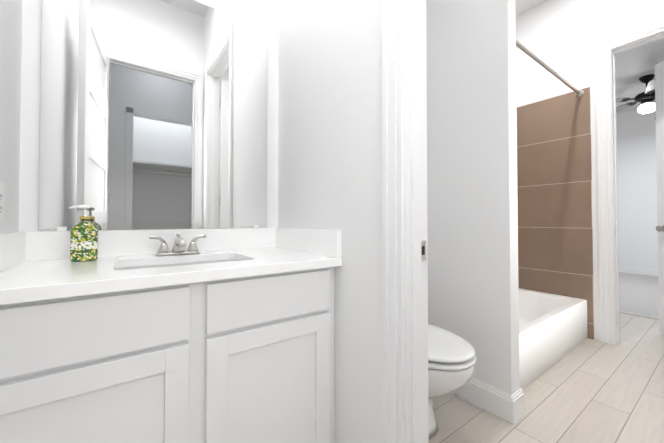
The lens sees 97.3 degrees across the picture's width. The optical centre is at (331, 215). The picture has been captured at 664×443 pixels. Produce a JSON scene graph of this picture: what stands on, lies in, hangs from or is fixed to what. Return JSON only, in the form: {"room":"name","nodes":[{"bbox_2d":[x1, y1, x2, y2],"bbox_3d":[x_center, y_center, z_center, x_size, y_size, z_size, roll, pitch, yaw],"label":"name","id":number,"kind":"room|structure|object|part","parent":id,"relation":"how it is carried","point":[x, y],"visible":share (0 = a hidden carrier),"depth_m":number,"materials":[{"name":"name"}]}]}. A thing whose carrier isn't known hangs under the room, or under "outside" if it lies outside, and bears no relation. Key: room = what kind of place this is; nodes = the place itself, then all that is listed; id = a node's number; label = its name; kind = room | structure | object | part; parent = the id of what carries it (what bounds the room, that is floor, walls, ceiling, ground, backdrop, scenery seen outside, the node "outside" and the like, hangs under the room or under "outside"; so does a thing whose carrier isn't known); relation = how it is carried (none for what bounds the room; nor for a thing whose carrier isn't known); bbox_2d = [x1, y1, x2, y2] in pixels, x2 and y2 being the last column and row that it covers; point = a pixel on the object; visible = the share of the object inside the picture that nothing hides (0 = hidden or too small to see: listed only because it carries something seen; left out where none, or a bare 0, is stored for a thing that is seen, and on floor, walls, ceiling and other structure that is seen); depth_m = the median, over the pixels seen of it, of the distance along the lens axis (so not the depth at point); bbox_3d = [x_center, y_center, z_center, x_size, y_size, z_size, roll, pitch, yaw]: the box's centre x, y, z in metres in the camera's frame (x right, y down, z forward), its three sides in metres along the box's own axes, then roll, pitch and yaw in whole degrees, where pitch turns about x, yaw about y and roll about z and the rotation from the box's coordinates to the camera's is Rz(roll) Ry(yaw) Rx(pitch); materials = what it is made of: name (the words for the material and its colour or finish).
{"room":"bathroom","nodes":[
{"label":"bathroom","id":0,"kind":"room"},
{"bbox_2d":[0,0,22,233],"bbox_3d":[-0.540,-0.517,0.205,0.100,3.000,1.810,1,-1,-36],"label":"wall","id":1,"kind":"structure","parent":0,"point":[11,11],"depth_m":0.88,"materials":[{"name":"paint"}]},
{"bbox_2d":[0,181,4,222],"bbox_3d":[-0.906,-0.037,0.796,0.007,0.115,0.070,1,-1,-36],"label":"outlet","id":2,"kind":"object","parent":1,"relation":"attached to","point":[2,188],"visible":1,"depth_m":0.81,"materials":[{"name":"white plastic"}]},
{"bbox_2d":[19,0,277,231],"bbox_3d":[-0.323,-0.495,1.538,2.012,3.000,0.100,1,-1,-36],"label":"wall","id":3,"kind":"structure","parent":0,"point":[263,14],"depth_m":0.99,"materials":[{"name":"paint"}]},
{"bbox_2d":[38,0,267,230],"bbox_3d":[-0.656,-0.443,1.229,0.816,0.998,0.007,1,-1,-36],"label":"mirror","id":4,"kind":"object","parent":3,"relation":"attached to","point":[153,114],"visible":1,"depth_m":1.18,"materials":[{"name":"clear glass"}]},
{"bbox_2d":[278,0,382,442],"bbox_3d":[0.259,-0.507,0.842,0.093,3.000,1.710,1,-1,-36],"label":"wall","id":5,"kind":"structure","parent":0,"point":[329,114],"depth_m":1.05,"materials":[{"name":"paint"}]},
{"bbox_2d":[382,0,428,442],"bbox_3d":[0.444,-0.217,0.580,0.132,2.413,0.823,1,-1,-36],"label":"door frame","id":6,"kind":"structure","parent":5,"relation":"attached to","point":[415,289],"depth_m":0.84,"materials":[{"name":"paint"}]},
{"bbox_2d":[421,240,425,260],"bbox_3d":[0.270,0.104,0.865,0.029,0.060,0.002,1,-1,-36],"label":"strike plate","id":7,"kind":"object","parent":5,"relation":"attached to","point":[423,250],"visible":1,"depth_m":0.87,"materials":[{"name":"silver metal"}]},
{"bbox_2d":[426,0,519,394],"bbox_3d":[0.663,-0.490,1.814,0.090,3.000,0.845,1,-1,-36],"label":"wall","id":8,"kind":"structure","parent":0,"point":[472,234],"depth_m":1.58,"materials":[{"name":"paint"}]},
{"bbox_2d":[452,377,523,424],"bbox_3d":[0.707,0.943,1.729,0.120,0.130,0.725,1,-1,-36],"label":"baseboard","id":9,"kind":"structure","parent":8,"relation":"attached to","point":[507,407],"depth_m":1.47,"materials":[{"name":"paint"}]},
{"bbox_2d":[429,313,663,442],"bbox_3d":[1.064,1.046,0.983,5.730,0.100,5.900,1,-1,-36],"label":"floor","id":10,"kind":"structure","parent":0,"point":[588,390],"depth_m":1.56,"materials":[{"name":"beige tile"}]},
{"bbox_2d":[0,228,341,442],"bbox_3d":[-0.494,0.525,1.000,0.920,0.942,0.541,1,-1,-36],"label":"bathroom vanity","id":11,"kind":"object","parent":10,"relation":"on","point":[225,335],"visible":1,"depth_m":0.81,"materials":[{"name":"paint"}]},
{"bbox_3d":[-0.555,0.610,0.668,0.411,0.532,0.019,1,-1,-36],"label":"door","id":12,"kind":"part","parent":11,"relation":"part of","materials":[{"name":"paint"}]},
{"bbox_3d":[-0.555,0.260,0.673,0.411,0.139,0.019,1,-1,-36],"label":"drawer","id":13,"kind":"part","parent":11,"relation":"part of","materials":[{"name":"paint"}]},
{"bbox_2d":[0,247,341,304],"bbox_3d":[-0.494,0.166,1.006,0.920,0.030,0.541,1,-1,-36],"label":"countertop","id":14,"kind":"structure","parent":11,"relation":"on","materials":[{"name":"stone"}]},
{"bbox_2d":[69,205,98,261],"bbox_3d":[-0.828,0.058,0.974,0.076,0.184,0.060,1,-1,-36],"label":"soap dispenser","id":15,"kind":"object","parent":14,"relation":"on","point":[84,238],"visible":1,"depth_m":0.95,"materials":[{"name":"plastic"}]},
{"bbox_2d":[115,260,236,269],"bbox_3d":[-0.500,0.251,1.003,0.460,0.140,0.330,1,-1,-36],"label":"sink","id":16,"kind":"object","parent":14,"relation":"in","point":[139,265],"depth_m":1.08,"materials":[{"name":"white ceramic"}]},
{"bbox_2d":[149,233,205,255],"bbox_3d":[-0.577,0.110,1.113,0.199,0.084,0.140,1,-1,-36],"label":"faucet","id":17,"kind":"object","parent":14,"relation":"on","point":[179,247],"visible":1,"depth_m":1.12,"materials":[{"name":"silver metal"}]},
{"bbox_3d":[-0.182,0.265,0.942,0.419,0.139,0.019,1,-1,-36],"label":"drawer","id":18,"kind":"part","parent":11,"relation":"part of","materials":[{"name":"paint"}]},
{"bbox_3d":[-0.182,0.614,0.936,0.419,0.532,0.019,1,-1,-36],"label":"door","id":19,"kind":"part","parent":11,"relation":"part of","materials":[{"name":"paint"}]},
{"bbox_2d":[428,324,475,438],"bbox_3d":[0.347,0.601,1.474,0.464,0.806,0.735,1,-1,-36],"label":"toilet","id":20,"kind":"object","parent":10,"relation":"on","point":[451,361],"visible":0.31,"depth_m":1.19,"materials":[{"name":"ceramic"}]},
{"bbox_3d":[0.409,0.607,1.387,0.382,0.019,0.522,1,-1,-36],"label":"seat","id":21,"kind":"part","parent":20,"relation":"part of","materials":[{"name":"ceramic"}]},
{"bbox_3d":[0.409,0.578,1.388,0.378,0.024,0.519,1,-1,-36],"label":"lid","id":22,"kind":"part","parent":20,"relation":"part of","materials":[{"name":"ceramic"}]},
{"bbox_2d":[519,288,587,389],"bbox_3d":[1.296,0.858,2.294,1.506,0.320,0.750,1,-1,-36],"label":"bathtub","id":23,"kind":"object","parent":10,"relation":"on","point":[553,330],"visible":0.21,"depth_m":2.06,"materials":[{"name":"ceramic"}]},
{"bbox_2d":[619,311,658,319],"bbox_3d":[3.389,1.019,2.659,0.030,0.009,5.700,1,-1,-36],"label":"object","id":24,"kind":"structure","parent":10,"relation":"on","point":[639,315],"depth_m":2.98,"materials":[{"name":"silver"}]},
{"bbox_2d":[515,0,663,113],"bbox_3d":[2.472,-2.037,2.049,9.200,0.100,5.900,1,-1,-36],"label":"ceiling","id":25,"kind":"structure","parent":0,"point":[633,66],"depth_m":3.79,"materials":[{"name":"paint"}]},
{"bbox_2d":[616,74,655,119],"bbox_3d":[4.449,-1.640,4.066,1.412,0.624,1.373,1,-1,-36],"label":"ceiling fan","id":26,"kind":"object","parent":25,"relation":"hanging from","point":[646,99],"visible":0.77,"depth_m":4.08,"materials":[{"name":"black"}]},
{"bbox_3d":[4.434,-1.502,4.108,0.200,0.128,0.200,1,-1,-36],"label":"globe","id":27,"kind":"part","parent":26,"relation":"part of","materials":[{"name":"white glass"}]},
{"bbox_2d":[516,0,663,340],"bbox_3d":[2.500,-0.486,2.044,0.110,3.000,5.700,1,-1,-36],"label":"wall","id":28,"kind":"structure","parent":0,"point":[562,38],"depth_m":2.52,"materials":[{"name":"paint"}]},
{"bbox_2d":[517,87,593,339],"bbox_3d":[1.920,-0.021,2.741,0.008,2.093,0.797,1,-1,-36],"label":"wall tile","id":29,"kind":"structure","parent":28,"relation":"attached to","point":[554,193],"depth_m":2.61,"materials":[{"name":"brown tile"}]},
{"bbox_2d":[596,18,663,344],"bbox_3d":[2.492,-0.202,2.035,0.131,2.430,0.942,1,-1,-36],"label":"door frame","id":30,"kind":"structure","parent":28,"relation":"attached to","point":[605,196],"depth_m":2.34,"materials":[{"name":"paint"}]},
{"bbox_2d":[655,61,663,334],"bbox_3d":[2.801,-0.153,2.149,0.521,2.313,0.607,1,-1,-36],"label":"bedroom door","id":31,"kind":"structure","parent":28,"relation":"in","point":[659,90],"depth_m":2.49,"materials":[{"name":"paint"}]},
{"bbox_3d":[2.815,0.110,2.444,0.149,0.066,0.136,1,-1,-36],"label":"knob","id":32,"kind":"part","parent":31,"relation":"part of","materials":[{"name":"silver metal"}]},
{"bbox_2d":[616,109,657,268],"bbox_3d":[6.082,-0.443,4.625,0.100,3.000,5.900,1,-1,-36],"label":"wall","id":33,"kind":"structure","parent":0,"point":[637,189],"depth_m":5.30,"materials":[{"name":"paint"}]},
{"bbox_2d":[619,266,658,275],"bbox_3d":[6.035,0.991,4.567,0.017,0.130,5.500,1,-1,-36],"label":"baseboard","id":34,"kind":"structure","parent":33,"relation":"attached to","point":[639,270],"depth_m":5.26,"materials":[{"name":"paint"}]},
{"bbox_2d":[619,272,658,317],"bbox_3d":[4.796,1.088,3.672,3.470,0.106,5.900,1,-1,-36],"label":"floor carpet","id":35,"kind":"object","parent":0,"point":[638,294],"depth_m":3.83,"materials":[{"name":"grey carpet"}]},
{"bbox_3d":[0.680,-0.036,1.866,0.008,2.093,0.752,1,-1,-36],"label":"wall tile","id":36,"kind":"structure","parent":0,"visible":0},
{"bbox_2d":[516,39,583,96],"bbox_3d":[1.494,-1.047,2.045,1.516,0.060,0.060,1,-1,-36],"label":"rail","id":37,"kind":"object","parent":36,"relation":"attached to","point":[537,59],"visible":0.65,"depth_m":2.06,"materials":[{"name":"silver metal"}]}
]}

